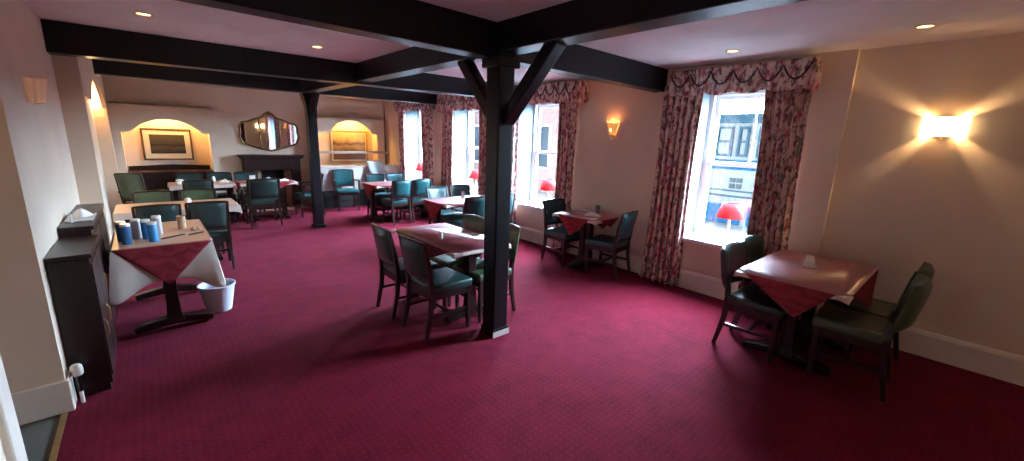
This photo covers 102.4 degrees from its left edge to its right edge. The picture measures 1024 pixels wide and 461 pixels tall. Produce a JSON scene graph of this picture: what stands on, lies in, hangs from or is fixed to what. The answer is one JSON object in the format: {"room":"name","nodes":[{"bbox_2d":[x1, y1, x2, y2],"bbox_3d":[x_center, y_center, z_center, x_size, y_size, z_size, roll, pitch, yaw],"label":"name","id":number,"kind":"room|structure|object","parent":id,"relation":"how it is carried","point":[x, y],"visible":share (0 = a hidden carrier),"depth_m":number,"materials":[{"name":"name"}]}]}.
{"room":"restaurant dining room","nodes":[
{"label":"restaurant dining room","id":0,"kind":"room"},
{"bbox_2d":[0,0,113,460],"bbox_3d":[-3.304,-0.173,2.468,0.685,2.655,13.220,-9,17,-41],"label":"wall","id":1,"kind":"structure","parent":0,"point":[38,187],"depth_m":2.38,"materials":[{"name":"beige paint"}]},
{"bbox_2d":[0,354,27,460],"bbox_3d":[-2.382,0.156,1.712,0.410,2.200,1.220,-9,17,-41],"label":"trim","id":2,"kind":"structure","parent":1,"relation":"attached to","point":[10,433],"depth_m":1.53,"materials":[{"name":"beige paint"}]},
{"bbox_2d":[22,77,47,103],"bbox_3d":[-3.086,-0.909,2.686,0.100,0.160,0.272,-9,17,-41],"label":"wall light","id":3,"kind":"object","parent":1,"relation":"attached to","point":[35,89],"visible":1,"depth_m":2.61,"materials":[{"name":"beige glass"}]},
{"bbox_2d":[11,372,76,425],"bbox_3d":[-2.851,1.008,2.405,0.401,0.205,0.133,-9,17,-41],"label":"baseboard","id":4,"kind":"structure","parent":1,"relation":"attached to","point":[46,401],"depth_m":2.42,"materials":[{"name":"beige paint"}]},
{"bbox_2d":[49,412,67,460],"bbox_3d":[-2.349,1.200,2.101,0.026,0.016,1.160,-9,17,-41],"label":"trim","id":5,"kind":"structure","parent":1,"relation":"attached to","point":[53,456],"depth_m":2.28,"materials":[{"name":"gold metal"}]},
{"bbox_2d":[51,55,124,243],"bbox_3d":[-5.330,-0.926,5.323,0.162,2.555,3.770,-9,17,-41],"label":"wall","id":6,"kind":"structure","parent":0,"point":[76,80],"depth_m":3.96,"materials":[{"name":"beige paint"}]},
{"bbox_2d":[101,76,381,208],"bbox_3d":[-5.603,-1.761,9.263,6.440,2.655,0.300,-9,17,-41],"label":"wall","id":7,"kind":"structure","parent":0,"point":[230,106],"depth_m":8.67,"materials":[{"name":"beige paint"}]},
{"bbox_2d":[139,128,193,159],"bbox_3d":[-6.720,-1.682,8.043,0.760,0.600,0.027,-9,17,-41],"label":"framed picture","id":8,"kind":"object","parent":7,"relation":"attached to","point":[157,143],"visible":1,"depth_m":8.03,"materials":[{"name":"brown wood"}]},
{"bbox_2d":[149,134,185,153],"bbox_3d":[-6.720,-1.687,8.043,0.530,0.361,0.004,-9,17,-41],"label":"print","id":9,"kind":"object","parent":8,"relation":"attached to","point":[158,143],"depth_m":8.04},
{"bbox_2d":[238,111,299,150],"bbox_3d":[-5.364,-2.197,9.122,1.216,0.876,0.095,-9,17,-41],"label":"wall mirror","id":10,"kind":"object","parent":7,"relation":"attached to","point":[268,132],"visible":1,"depth_m":9.11,"materials":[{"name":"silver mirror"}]},
{"bbox_2d":[241,119,259,146],"bbox_3d":[-5.662,-2.104,8.895,0.366,0.626,0.006,-10,17,-43],"label":"mirror glass","id":11,"kind":"object","parent":10,"relation":"attached to","point":[250,129],"depth_m":8.91,"materials":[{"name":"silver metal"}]},
{"bbox_2d":[259,115,280,148],"bbox_3d":[-5.374,-2.176,9.137,0.401,0.761,0.006,-10,17,-42],"label":"mirror glass","id":12,"kind":"object","parent":10,"relation":"attached to","point":[269,125],"depth_m":9.13,"materials":[{"name":"silver metal"}]},
{"bbox_2d":[279,120,296,146],"bbox_3d":[-5.087,-2.196,9.391,0.366,0.626,0.006,-10,17,-43],"label":"mirror glass","id":13,"kind":"object","parent":10,"relation":"attached to","point":[287,130],"depth_m":9.37,"materials":[{"name":"silver metal"}]},
{"bbox_2d":[330,130,367,161],"bbox_3d":[-4.076,-2.109,10.329,0.920,0.770,0.027,-9,17,-41],"label":"framed picture","id":14,"kind":"object","parent":7,"relation":"attached to","point":[340,140],"visible":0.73,"depth_m":10.31,"materials":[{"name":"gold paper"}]},
{"bbox_2d":[317,115,384,163],"bbox_3d":[-4.045,-1.742,10.252,1.700,2.090,0.320,-9,17,-41],"label":"wall","id":15,"kind":"structure","parent":0,"point":[326,124],"depth_m":10.26,"materials":[{"name":"beige paint"}]},
{"bbox_2d":[19,204,1023,460],"bbox_3d":[-2.025,0.790,4.212,8.240,0.100,13.320,-9,17,-41],"label":"floor","id":16,"kind":"structure","parent":0,"point":[304,363],"depth_m":2.96,"materials":[{"name":"red carpet"}]},
{"bbox_2d":[69,363,85,402],"bbox_3d":[-2.689,0.951,2.561,0.060,0.260,0.059,-9,17,-41],"label":"radiator valve","id":17,"kind":"object","parent":16,"relation":"on","point":[76,370],"visible":1,"depth_m":2.54,"materials":[{"name":"beige paint"}]},
{"bbox_2d":[44,235,116,397],"bbox_3d":[-2.874,0.549,2.796,0.206,0.930,0.625,-9,17,-41],"label":"sideboard","id":18,"kind":"object","parent":16,"relation":"on","point":[74,266],"visible":0.99,"depth_m":2.59,"materials":[{"name":"brown wood"}]},
{"bbox_2d":[57,203,117,328],"bbox_3d":[-3.486,0.350,3.451,0.186,0.995,1.200,-9,17,-41],"label":"sideboard","id":19,"kind":"object","parent":16,"relation":"on","point":[98,227],"visible":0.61,"depth_m":3.32,"materials":[{"name":"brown wood"}]},
{"bbox_2d":[113,173,165,222],"bbox_3d":[-6.150,-0.489,6.879,0.520,0.978,0.552,1,13,-4],"label":"armchair","id":20,"kind":"object","parent":16,"relation":"on","point":[127,183],"visible":0.41,"depth_m":6.58,"materials":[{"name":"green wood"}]},
{"bbox_2d":[131,190,173,203],"bbox_3d":[-4.665,-0.066,5.426,0.420,0.878,0.536,-9,17,-41],"label":"dining chair","id":21,"kind":"object","parent":16,"relation":"on","point":[147,196],"visible":0.2,"depth_m":5.50,"materials":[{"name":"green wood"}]},
{"bbox_2d":[131,204,181,221],"bbox_3d":[-4.078,0.097,4.781,0.420,0.878,0.536,-10,17,-42],"label":"dining chair","id":22,"kind":"object","parent":16,"relation":"on","point":[168,212],"visible":0.21,"depth_m":4.52,"materials":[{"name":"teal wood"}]},
{"bbox_2d":[128,164,213,196],"bbox_3d":[-6.560,-0.771,8.027,1.270,1.000,0.563,-9,17,-41],"label":"sideboard","id":23,"kind":"object","parent":16,"relation":"on","point":[156,177],"visible":0.39,"depth_m":7.78,"materials":[{"name":"brown wood"}]},
{"bbox_2d":[134,279,213,334],"bbox_3d":[-3.230,0.390,3.864,0.635,0.734,1.090,-9,17,-41],"label":"dining table","id":24,"kind":"object","parent":16,"relation":"on","point":[175,314],"visible":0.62,"depth_m":3.56,"materials":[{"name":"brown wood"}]},
{"bbox_2d":[109,241,225,305],"bbox_3d":[-3.224,0.228,3.827,0.786,0.415,1.246,-9,17,-41],"label":"tablecloth","id":25,"kind":"object","parent":24,"relation":"on","point":[126,278],"visible":0.52,"depth_m":3.31,"materials":[{"name":"white fabric"}]},
{"bbox_2d":[109,219,212,283],"bbox_3d":[-3.223,0.175,3.816,0.690,0.317,1.207,-9,17,-41],"label":"tablecloth","id":26,"kind":"object","parent":25,"relation":"on","point":[166,263],"visible":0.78,"depth_m":3.39,"materials":[{"name":"red fabric"}]},
{"bbox_2d":[111,219,210,250],"bbox_3d":[-3.218,0.018,3.781,0.627,0.003,1.082,-9,17,-41],"label":"table cover","id":27,"kind":"object","parent":26,"relation":"on","point":[170,228],"visible":0.64,"depth_m":3.62,"materials":[{"name":"fabric"}]},
{"bbox_2d":[119,223,132,244],"bbox_3d":[-3.135,0.028,3.345,0.068,0.170,0.067,-9,17,-41],"label":"canister","id":28,"kind":"object","parent":27,"relation":"on","point":[125,230],"visible":1,"depth_m":3.33,"materials":[{"name":"blue plastic"}]},
{"bbox_2d":[129,218,141,238],"bbox_3d":[-3.222,-0.016,3.529,0.068,0.170,0.067,-9,17,-41],"label":"canister","id":29,"kind":"object","parent":27,"relation":"on","point":[135,226],"visible":0.94,"depth_m":3.51,"materials":[{"name":"grey plastic"}]},
{"bbox_2d":[146,221,158,241],"bbox_3d":[-3.011,0.008,3.452,0.068,0.170,0.067,-9,17,-41],"label":"canister","id":30,"kind":"object","parent":27,"relation":"on","point":[152,229],"visible":1,"depth_m":3.43,"materials":[{"name":"blue plastic"}]},
{"bbox_2d":[175,172,202,200],"bbox_3d":[-6.030,-0.634,7.779,0.420,0.878,0.536,-9,17,-41],"label":"dining chair","id":31,"kind":"object","parent":16,"relation":"on","point":[187,175],"visible":0.2,"depth_m":7.86,"materials":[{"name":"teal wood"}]},
{"bbox_2d":[182,180,213,193],"bbox_3d":[-5.371,-0.457,7.080,0.420,0.878,0.536,-9,17,-41],"label":"dining chair","id":32,"kind":"object","parent":16,"relation":"on","point":[188,184],"visible":0.26,"depth_m":6.80,"materials":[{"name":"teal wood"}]},
{"bbox_2d":[178,188,224,253],"bbox_3d":[-4.323,-0.126,5.747,0.420,0.878,0.536,-8,16,-39],"label":"dining chair","id":33,"kind":"object","parent":16,"relation":"on","point":[192,193],"visible":0.41,"depth_m":5.83,"materials":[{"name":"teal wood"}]},
{"bbox_2d":[184,201,234,268],"bbox_3d":[-3.741,0.037,5.099,0.420,0.878,0.536,-8,16,-39],"label":"dining chair","id":34,"kind":"object","parent":16,"relation":"on","point":[214,215],"visible":0.7,"depth_m":4.92,"materials":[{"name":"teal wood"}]},
{"bbox_2d":[197,278,235,312],"bbox_3d":[-2.823,0.635,3.958,0.304,0.262,0.304,-9,17,-41],"label":"bucket","id":35,"kind":"object","parent":16,"relation":"on","point":[216,299],"visible":0.87,"depth_m":3.88,"materials":[{"name":"plastic"}]},
{"bbox_2d":[213,243,222,260],"bbox_3d":[-4.280,0.031,5.369,1.200,0.715,0.740,-9,17,-41],"label":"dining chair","id":36,"kind":"object","parent":16,"relation":"on","point":[216,245],"visible":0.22,"depth_m":5.56,"materials":[{"name":"brown wood"}]},
{"bbox_2d":[113,199,242,223],"bbox_3d":[-4.270,-0.274,5.301,1.240,0.103,0.780,-9,17,-41],"label":"tablecloth","id":37,"kind":"object","parent":36,"relation":"on","point":[122,216],"visible":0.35,"depth_m":4.72,"materials":[{"name":"white fabric"}]},
{"bbox_2d":[114,198,238,213],"bbox_3d":[-4.268,-0.328,5.289,1.192,0.004,0.732,-9,17,-41],"label":"table cover","id":38,"kind":"object","parent":37,"relation":"on","point":[120,208],"visible":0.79,"depth_m":5.32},
{"bbox_2d":[205,172,237,217],"bbox_3d":[-5.684,-0.689,8.078,0.420,0.878,0.536,-8,16,-39],"label":"dining chair","id":39,"kind":"object","parent":16,"relation":"on","point":[218,176],"visible":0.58,"depth_m":8.13,"materials":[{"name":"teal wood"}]},
{"bbox_2d":[233,171,265,217],"bbox_3d":[-5.300,-0.733,8.332,0.420,0.878,0.536,-9,17,-41],"label":"dining chair","id":40,"kind":"object","parent":16,"relation":"on","point":[244,175],"visible":0.48,"depth_m":8.34,"materials":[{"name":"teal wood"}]},
{"bbox_2d":[240,178,282,227],"bbox_3d":[-4.582,-0.540,7.568,0.620,0.878,0.536,-9,17,-41],"label":"armchair","id":41,"kind":"object","parent":16,"relation":"on","point":[262,192],"visible":1,"depth_m":7.39,"materials":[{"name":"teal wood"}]},
{"bbox_2d":[251,186,290,220],"bbox_3d":[-4.821,-0.607,8.156,0.940,0.714,0.630,-9,17,-41],"label":"dining table","id":42,"kind":"object","parent":16,"relation":"on","point":[284,211],"visible":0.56,"depth_m":8.26,"materials":[{"name":"brown wood"}]},
{"bbox_2d":[237,154,308,211],"bbox_3d":[-5.267,-1.077,9.155,1.240,1.190,0.548,-9,17,-41],"label":"fireplace","id":43,"kind":"object","parent":16,"relation":"on","point":[281,166],"visible":0.62,"depth_m":9.22,"materials":[{"name":"brown wood"}]},
{"bbox_2d":[237,154,303,158],"bbox_3d":[-5.312,-1.631,9.105,1.240,0.090,0.358,-9,17,-41],"label":"mantel shelf","id":44,"kind":"object","parent":43,"relation":"attached to","point":[241,156],"depth_m":8.98,"materials":[{"name":"brown wood"}]},
{"bbox_2d":[293,173,325,217],"bbox_3d":[-4.218,-0.755,8.591,0.536,0.878,0.520,-10,17,-42],"label":"armchair","id":45,"kind":"object","parent":16,"relation":"on","point":[302,196],"visible":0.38,"depth_m":8.43,"materials":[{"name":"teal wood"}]},
{"bbox_2d":[299,93,325,227],"bbox_3d":[-3.448,-1.202,7.260,0.275,2.372,0.428,-9,17,-41],"label":"timber post","id":46,"kind":"object","parent":16,"relation":"on","point":[309,100],"visible":0.94,"depth_m":7.26,"materials":[{"name":"wood"}]},
{"bbox_2d":[92,59,439,104],"bbox_3d":[-3.564,-2.449,6.969,5.315,0.225,0.220,-9,16,-40],"label":"ceiling beam","id":47,"kind":"structure","parent":46,"relation":"on","point":[101,67],"depth_m":6.28,"materials":[{"name":"wood"}]},
{"bbox_2d":[332,169,359,210],"bbox_3d":[-3.782,-0.928,9.384,0.560,0.898,0.540,-6,15,-33],"label":"armchair","id":48,"kind":"object","parent":16,"relation":"on","point":[341,177],"visible":1,"depth_m":9.41,"materials":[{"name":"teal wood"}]},
{"bbox_2d":[320,161,397,208],"bbox_3d":[-3.631,-1.141,9.931,1.860,1.082,0.857,-9,17,-41],"label":"counter","id":49,"kind":"object","parent":16,"relation":"on","point":[371,167],"depth_m":9.79,"materials":[{"name":"laminate"}]},
{"bbox_2d":[317,107,388,164],"bbox_3d":[-3.748,-2.241,9.709,1.640,1.403,0.300,-9,17,-41],"label":"shelf","id":50,"kind":"object","parent":49,"relation":"on","point":[320,152],"visible":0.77,"depth_m":9.86,"materials":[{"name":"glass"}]},
{"bbox_2d":[320,164,397,167],"bbox_3d":[-3.739,-1.561,9.978,1.860,0.035,0.490,-9,17,-41],"label":"countertop","id":51,"kind":"structure","parent":49,"relation":"on","point":[365,165],"depth_m":9.71,"materials":[{"name":"laminate"}]},
{"bbox_2d":[365,173,390,214],"bbox_3d":[-2.821,-0.753,8.788,0.420,0.878,0.536,-9,17,-41],"label":"dining chair","id":52,"kind":"object","parent":16,"relation":"on","point":[375,177],"visible":0.56,"depth_m":8.81,"materials":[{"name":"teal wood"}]},
{"bbox_2d":[381,180,411,224],"bbox_3d":[-2.265,-0.586,8.117,0.420,0.878,0.536,-10,17,-42],"label":"dining chair","id":53,"kind":"object","parent":16,"relation":"on","point":[400,189],"visible":1,"depth_m":7.95,"materials":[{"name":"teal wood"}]},
{"bbox_2d":[365,188,427,222],"bbox_3d":[-2.388,-0.626,8.604,1.188,0.715,0.760,-9,17,-41],"label":"dining table","id":54,"kind":"object","parent":16,"relation":"on","point":[373,209],"visible":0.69,"depth_m":8.28,"materials":[{"name":"brown wood"}]},
{"bbox_2d":[363,181,391,197],"bbox_3d":[-2.380,-0.853,8.553,1.286,0.272,0.830,-9,17,-41],"label":"tablecloth","id":55,"kind":"object","parent":54,"relation":"on","point":[369,187],"visible":0.44,"depth_m":8.18,"materials":[{"name":"red fabric"}]},
{"bbox_2d":[371,223,437,319],"bbox_3d":[-1.063,0.355,4.069,0.536,0.878,0.420,-8,16,-39],"label":"dining chair","id":56,"kind":"object","parent":16,"relation":"on","point":[390,265],"visible":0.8,"depth_m":3.86,"materials":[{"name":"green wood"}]},
{"bbox_2d":[403,179,431,222],"bbox_3d":[-1.935,-0.644,8.428,0.420,0.878,0.536,-8,16,-38],"label":"dining chair","id":57,"kind":"object","parent":16,"relation":"on","point":[418,191],"visible":0.74,"depth_m":8.21,"materials":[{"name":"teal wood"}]},
{"bbox_2d":[398,234,471,341],"bbox_3d":[-0.687,0.454,3.676,0.536,0.878,0.420,-10,17,-42],"label":"dining chair","id":58,"kind":"object","parent":16,"relation":"on","point":[441,283],"visible":1,"depth_m":3.54,"materials":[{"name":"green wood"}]},
{"bbox_2d":[434,207,450,223],"bbox_3d":[-0.709,-0.145,6.690,1.268,0.714,0.700,-9,17,-41],"label":"dining table","id":59,"kind":"object","parent":16,"relation":"on","point":[437,219],"visible":0.09,"depth_m":6.25,"materials":[{"name":"brown wood"}]},
{"bbox_2d":[424,194,484,219],"bbox_3d":[-0.702,-0.372,6.640,1.366,0.272,0.770,-9,17,-41],"label":"tablecloth","id":60,"kind":"object","parent":59,"relation":"on","point":[434,205],"visible":0.51,"depth_m":6.27,"materials":[{"name":"red fabric"}]},
{"bbox_2d":[426,186,462,223],"bbox_3d":[-1.144,-0.292,6.964,0.420,0.878,0.536,-10,17,-42],"label":"dining chair","id":61,"kind":"object","parent":16,"relation":"on","point":[431,191],"visible":0.5,"depth_m":6.95,"materials":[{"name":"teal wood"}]},
{"bbox_2d":[411,253,482,323],"bbox_3d":[-0.644,0.412,4.193,0.620,0.714,1.150,-9,17,-41],"label":"dining table","id":62,"kind":"object","parent":16,"relation":"on","point":[470,260],"visible":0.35,"depth_m":3.87,"materials":[{"name":"brown wood"}]},
{"bbox_2d":[396,223,483,257],"bbox_3d":[-0.649,0.158,4.151,0.709,0.222,1.206,-9,17,-41],"label":"tablecloth","id":63,"kind":"object","parent":62,"relation":"on","point":[455,239],"visible":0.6,"depth_m":4.03,"materials":[{"name":"red fabric"}]},
{"bbox_2d":[392,229,510,259],"bbox_3d":[-0.634,0.079,4.119,0.646,0.045,1.175,-9,17,-41],"label":"tablecloth","id":64,"kind":"object","parent":62,"relation":"on","point":[454,256],"visible":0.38,"depth_m":3.57,"materials":[{"name":"white fabric"}]},
{"bbox_2d":[430,214,483,306],"bbox_3d":[-0.571,0.292,4.442,0.574,0.869,0.434,-9,17,-41],"label":"dining chair","id":65,"kind":"object","parent":16,"relation":"on","point":[475,223],"visible":0.29,"depth_m":4.37,"materials":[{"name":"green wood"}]},
{"bbox_2d":[449,184,470,211],"bbox_3d":[-0.810,-0.351,7.279,0.420,0.878,0.536,-8,16,-39],"label":"dining chair","id":66,"kind":"object","parent":16,"relation":"on","point":[457,189],"visible":0.3,"depth_m":7.35,"materials":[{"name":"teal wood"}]},
{"bbox_2d":[448,196,484,226],"bbox_3d":[-0.663,-0.118,6.254,0.420,0.878,0.536,-8,16,-39],"label":"dining chair","id":67,"kind":"object","parent":16,"relation":"on","point":[475,205],"visible":0.28,"depth_m":5.99,"materials":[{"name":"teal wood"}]},
{"bbox_2d":[453,223,520,322],"bbox_3d":[-0.233,0.380,4.099,0.574,0.869,0.434,-9,17,-41],"label":"dining chair","id":68,"kind":"object","parent":16,"relation":"on","point":[514,233],"visible":0.44,"depth_m":4.02,"materials":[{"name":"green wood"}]},
{"bbox_2d":[457,42,565,337],"bbox_3d":[-0.121,-0.260,3.448,0.216,2.402,1.188,-9,17,-41],"label":"timber post","id":69,"kind":"object","parent":16,"relation":"on","point":[501,106],"visible":0.91,"depth_m":3.34,"materials":[{"name":"black wood"}]},
{"bbox_2d":[541,198,579,266],"bbox_3d":[0.726,0.014,5.866,0.420,0.878,0.536,-8,16,-37],"label":"dining chair","id":70,"kind":"object","parent":16,"relation":"on","point":[553,205],"visible":0.77,"depth_m":5.86,"materials":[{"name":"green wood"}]},
{"bbox_2d":[568,223,598,270],"bbox_3d":[1.012,0.147,5.632,0.600,0.714,0.700,-9,17,-41],"label":"dining table","id":71,"kind":"object","parent":16,"relation":"on","point":[587,230],"visible":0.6,"depth_m":5.60,"materials":[{"name":"brown wood"}]},
{"bbox_2d":[558,209,619,234],"bbox_3d":[1.020,-0.095,5.578,0.699,0.242,0.765,-9,17,-41],"label":"tablecloth","id":72,"kind":"object","parent":71,"relation":"on","point":[572,220],"visible":0.93,"depth_m":5.39,"materials":[{"name":"red fabric"}]},
{"bbox_2d":[584,210,637,281],"bbox_3d":[1.281,0.151,5.331,0.536,0.878,0.420,12,16,39],"label":"dining chair","id":73,"kind":"object","parent":16,"relation":"on","point":[602,243],"visible":1,"depth_m":5.20,"materials":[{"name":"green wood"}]},
{"bbox_2d":[711,242,786,363],"bbox_3d":[2.067,0.581,3.537,0.434,0.869,0.574,-9,17,-41],"label":"dining chair","id":74,"kind":"object","parent":16,"relation":"on","point":[749,301],"visible":0.88,"depth_m":3.48,"materials":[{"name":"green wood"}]},
{"bbox_2d":[735,235,801,325],"bbox_3d":[2.411,0.524,3.841,0.434,0.869,0.574,-8,16,-39],"label":"dining chair","id":75,"kind":"object","parent":16,"relation":"on","point":[754,244],"visible":0.17,"depth_m":3.94,"materials":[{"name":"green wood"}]},
{"bbox_2d":[743,300,847,376],"bbox_3d":[2.448,0.674,3.476,1.170,0.714,0.710,-9,17,-41],"label":"dining table","id":76,"kind":"object","parent":16,"relation":"on","point":[792,326],"visible":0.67,"depth_m":3.33,"materials":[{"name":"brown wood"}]},
{"bbox_2d":[734,249,879,304],"bbox_3d":[2.458,0.340,3.402,1.196,0.045,0.736,-9,17,-41],"label":"tablecloth","id":77,"kind":"object","parent":76,"relation":"on","point":[845,299],"visible":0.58,"depth_m":2.80,"materials":[{"name":"white fabric"}]},
{"bbox_2d":[739,250,878,316],"bbox_3d":[2.455,0.432,3.423,1.265,0.242,0.809,-9,17,-41],"label":"tablecloth","id":78,"kind":"object","parent":76,"relation":"on","point":[797,289],"visible":0.95,"depth_m":3.16,"materials":[{"name":"red fabric"}]},
{"bbox_2d":[806,273,932,401],"bbox_3d":[2.602,0.709,3.040,0.434,0.869,0.574,-10,17,-43],"label":"dining chair","id":79,"kind":"object","parent":16,"relation":"on","point":[871,333],"visible":1,"depth_m":2.95,"materials":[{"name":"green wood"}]},
{"bbox_2d":[822,262,934,360],"bbox_3d":[2.961,0.646,3.375,0.434,0.869,0.574,-8,16,-39],"label":"dining chair","id":80,"kind":"object","parent":16,"relation":"on","point":[880,308],"visible":0.27,"depth_m":3.30,"materials":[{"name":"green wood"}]},
{"bbox_2d":[23,0,1023,100],"bbox_3d":[-1.940,-1.810,3.633,8.240,0.120,13.720,-9,17,-41],"label":"ceiling","id":81,"kind":"structure","parent":0,"point":[809,26],"depth_m":3.21,"materials":[{"name":"paint"}]},
{"bbox_2d":[40,19,514,96],"bbox_3d":[-2.018,-1.975,5.194,5.416,0.280,0.200,-9,16,-39],"label":"ceiling beam","id":82,"kind":"structure","parent":81,"relation":"attached to","point":[60,38],"depth_m":4.20,"materials":[{"name":"wood"}]},
{"bbox_2d":[176,0,667,92],"bbox_3d":[-0.153,-1.476,3.201,5.316,0.270,0.160,-9,17,-41],"label":"ceiling beam","id":83,"kind":"structure","parent":81,"relation":"attached to","point":[416,23],"depth_m":2.75,"materials":[{"name":"wood"}]},
{"bbox_2d":[301,0,806,92],"bbox_3d":[-0.093,-1.503,3.241,0.210,0.230,10.200,-9,17,-41],"label":"ceiling beam","id":84,"kind":"structure","parent":81,"relation":"attached to","point":[572,22],"depth_m":2.63,"materials":[{"name":"wood"}]},
{"bbox_2d":[382,32,1023,355],"bbox_3d":[0.989,-0.902,6.377,0.495,2.655,13.520,-9,17,-41],"label":"wall","id":85,"kind":"structure","parent":0,"point":[871,190],"depth_m":3.50,"materials":[{"name":"beige paint"}]},
{"bbox_2d":[406,109,421,179],"bbox_3d":[-2.041,-1.972,9.690,0.485,1.751,1.200,-9,17,-41],"label":"window","id":86,"kind":"structure","parent":85,"relation":"in","point":[413,118],"depth_m":10.06,"materials":[{"name":"glass"}]},
{"bbox_2d":[393,101,435,111],"bbox_3d":[-2.228,-2.816,9.252,0.258,0.267,1.572,-9,17,-41],"label":"curtain valance","id":87,"kind":"object","parent":85,"relation":"attached to","point":[398,106],"visible":0.7,"depth_m":9.17,"materials":[{"name":"red fabric"}]},
{"bbox_2d":[398,110,406,179],"bbox_3d":[-2.637,-1.768,9.905,0.106,2.280,0.360,-9,17,-41],"label":"curtain","id":88,"kind":"object","parent":87,"relation":"hanging from","point":[401,115],"visible":0.62,"depth_m":9.79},
{"bbox_2d":[421,106,433,210],"bbox_3d":[-1.869,-1.553,9.056,0.106,2.280,0.412,-9,17,-41],"label":"curtain","id":89,"kind":"object","parent":87,"relation":"hanging from","point":[426,115],"visible":0.67,"depth_m":8.95,"materials":[{"name":"fabric"}]},
{"bbox_2d":[436,94,480,111],"bbox_3d":[-0.876,-2.424,7.762,0.257,0.336,1.832,-9,17,-41],"label":"curtain valance","id":90,"kind":"object","parent":85,"relation":"attached to","point":[446,102],"visible":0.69,"depth_m":7.85,"materials":[{"name":"red fabric"}]},
{"bbox_2d":[441,110,454,209],"bbox_3d":[-1.314,-1.401,8.452,0.105,2.280,0.436,-9,17,-41],"label":"curtain","id":91,"kind":"object","parent":90,"relation":"hanging from","point":[447,173],"visible":0.66,"depth_m":8.36,"materials":[{"name":"fabric"}]},
{"bbox_2d":[477,109,485,194],"bbox_3d":[-0.489,-1.170,7.538,0.101,2.280,0.415,-9,16,-39],"label":"curtain","id":92,"kind":"object","parent":90,"relation":"hanging from","point":[482,120],"visible":0.29,"depth_m":7.54,"materials":[{"name":"fabric"}]},
{"bbox_2d":[454,109,478,194],"bbox_3d":[-0.688,-1.595,8.196,0.485,1.751,1.180,-9,17,-41],"label":"window","id":93,"kind":"structure","parent":85,"relation":"in","point":[463,120],"depth_m":8.56,"materials":[{"name":"glass"}]},
{"bbox_2d":[516,103,558,209],"bbox_3d":[0.605,-1.235,6.768,0.485,1.751,1.180,-9,17,-41],"label":"window","id":94,"kind":"structure","parent":85,"relation":"in","point":[530,118],"depth_m":7.13,"materials":[{"name":"white paint"}]},
{"bbox_2d":[540,179,554,198],"bbox_3d":[0.591,-0.610,6.748,0.280,0.456,0.280,-9,17,-41],"label":"table lamp","id":95,"kind":"object","parent":94,"relation":"on","point":[547,185],"visible":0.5,"depth_m":6.62,"materials":[{"name":"red fabric"}]},
{"bbox_2d":[514,80,588,104],"bbox_3d":[0.385,-2.088,6.367,0.256,0.306,1.852,-9,17,-41],"label":"curtain valance","id":96,"kind":"object","parent":85,"relation":"attached to","point":[570,91],"visible":0.48,"depth_m":5.87,"materials":[{"name":"pink fabric"}]},
{"bbox_2d":[511,118,518,224],"bbox_3d":[-0.073,-1.068,7.073,0.106,2.310,0.459,-9,17,-41],"label":"curtain","id":97,"kind":"object","parent":96,"relation":"hanging from","point":[516,125],"visible":0.17,"depth_m":6.93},
{"bbox_2d":[551,101,578,251],"bbox_3d":[0.773,-0.833,6.139,0.107,2.310,0.350,-9,17,-41],"label":"curtain","id":98,"kind":"object","parent":96,"relation":"hanging from","point":[568,112],"visible":0.62,"depth_m":6.04,"materials":[{"name":"fabric"}]},
{"bbox_2d":[682,89,764,248],"bbox_3d":[2.543,-0.686,4.585,0.540,1.751,1.120,-9,17,-41],"label":"window","id":99,"kind":"structure","parent":85,"relation":"in","point":[694,232],"depth_m":4.94,"materials":[{"name":"white paint"}]},
{"bbox_2d":[716,202,743,242],"bbox_3d":[2.465,-0.088,4.679,0.280,0.456,0.280,-9,17,-41],"label":"table lamp","id":100,"kind":"object","parent":99,"relation":"on","point":[730,211],"visible":0.97,"depth_m":4.57,"materials":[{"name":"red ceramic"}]},
{"bbox_2d":[669,57,821,97],"bbox_3d":[2.313,-1.540,4.237,0.259,0.287,1.443,-9,17,-41],"label":"curtain valance","id":101,"kind":"object","parent":85,"relation":"attached to","point":[782,75],"visible":0.98,"depth_m":4.06,"materials":[{"name":"pink fabric"}]},
{"bbox_2d":[640,86,703,285],"bbox_3d":[1.889,-0.505,4.910,0.108,2.345,0.530,-9,17,-41],"label":"curtain","id":102,"kind":"object","parent":101,"relation":"hanging from","point":[662,255],"visible":0.94,"depth_m":4.89,"materials":[{"name":"fabric"}]},
{"bbox_2d":[738,87,812,289],"bbox_3d":[2.608,-0.304,4.115,0.112,2.345,0.449,-9,17,-41],"label":"curtain","id":103,"kind":"object","parent":101,"relation":"hanging from","point":[785,114],"visible":0.56,"depth_m":4.04,"materials":[{"name":"fabric"}]},
{"bbox_2d":[517,225,1023,386],"bbox_3d":[0.813,0.223,6.432,0.076,0.225,13.020,-9,17,-41],"label":"baseboard","id":104,"kind":"structure","parent":85,"relation":"attached to","point":[991,362],"depth_m":3.46,"materials":[{"name":"beige paint"}]},
{"bbox_2d":[920,117,969,139],"bbox_3d":[3.395,-0.801,3.242,0.090,0.177,0.254,-9,17,-41],"label":"wall light","id":105,"kind":"object","parent":85,"relation":"attached to","point":[932,126],"visible":1,"depth_m":3.21,"materials":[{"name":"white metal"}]},
{"label":"outside","id":106,"kind":"structure","parent":0,"visible":0},
{"bbox_2d":[473,182,747,233],"bbox_3d":[3.931,-2.733,22.080,24.760,0.100,52.000,-9,17,-41],"label":"pavement","id":107,"kind":"structure","parent":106,"point":[739,229],"depth_m":10.27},
{"bbox_2d":[473,108,558,194],"bbox_3d":[-3.001,-4.857,22.543,4.060,3.400,21.400,-9,17,-41],"label":"brick building","id":108,"kind":"structure","parent":107,"relation":"on","point":[547,163],"depth_m":14.91,"materials":[{"name":"white paint"}]},
{"bbox_2d":[704,113,762,226],"bbox_3d":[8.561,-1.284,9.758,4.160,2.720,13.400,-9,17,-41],"label":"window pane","id":109,"kind":"structure","parent":107,"relation":"on","point":[726,184],"depth_m":10.21,"materials":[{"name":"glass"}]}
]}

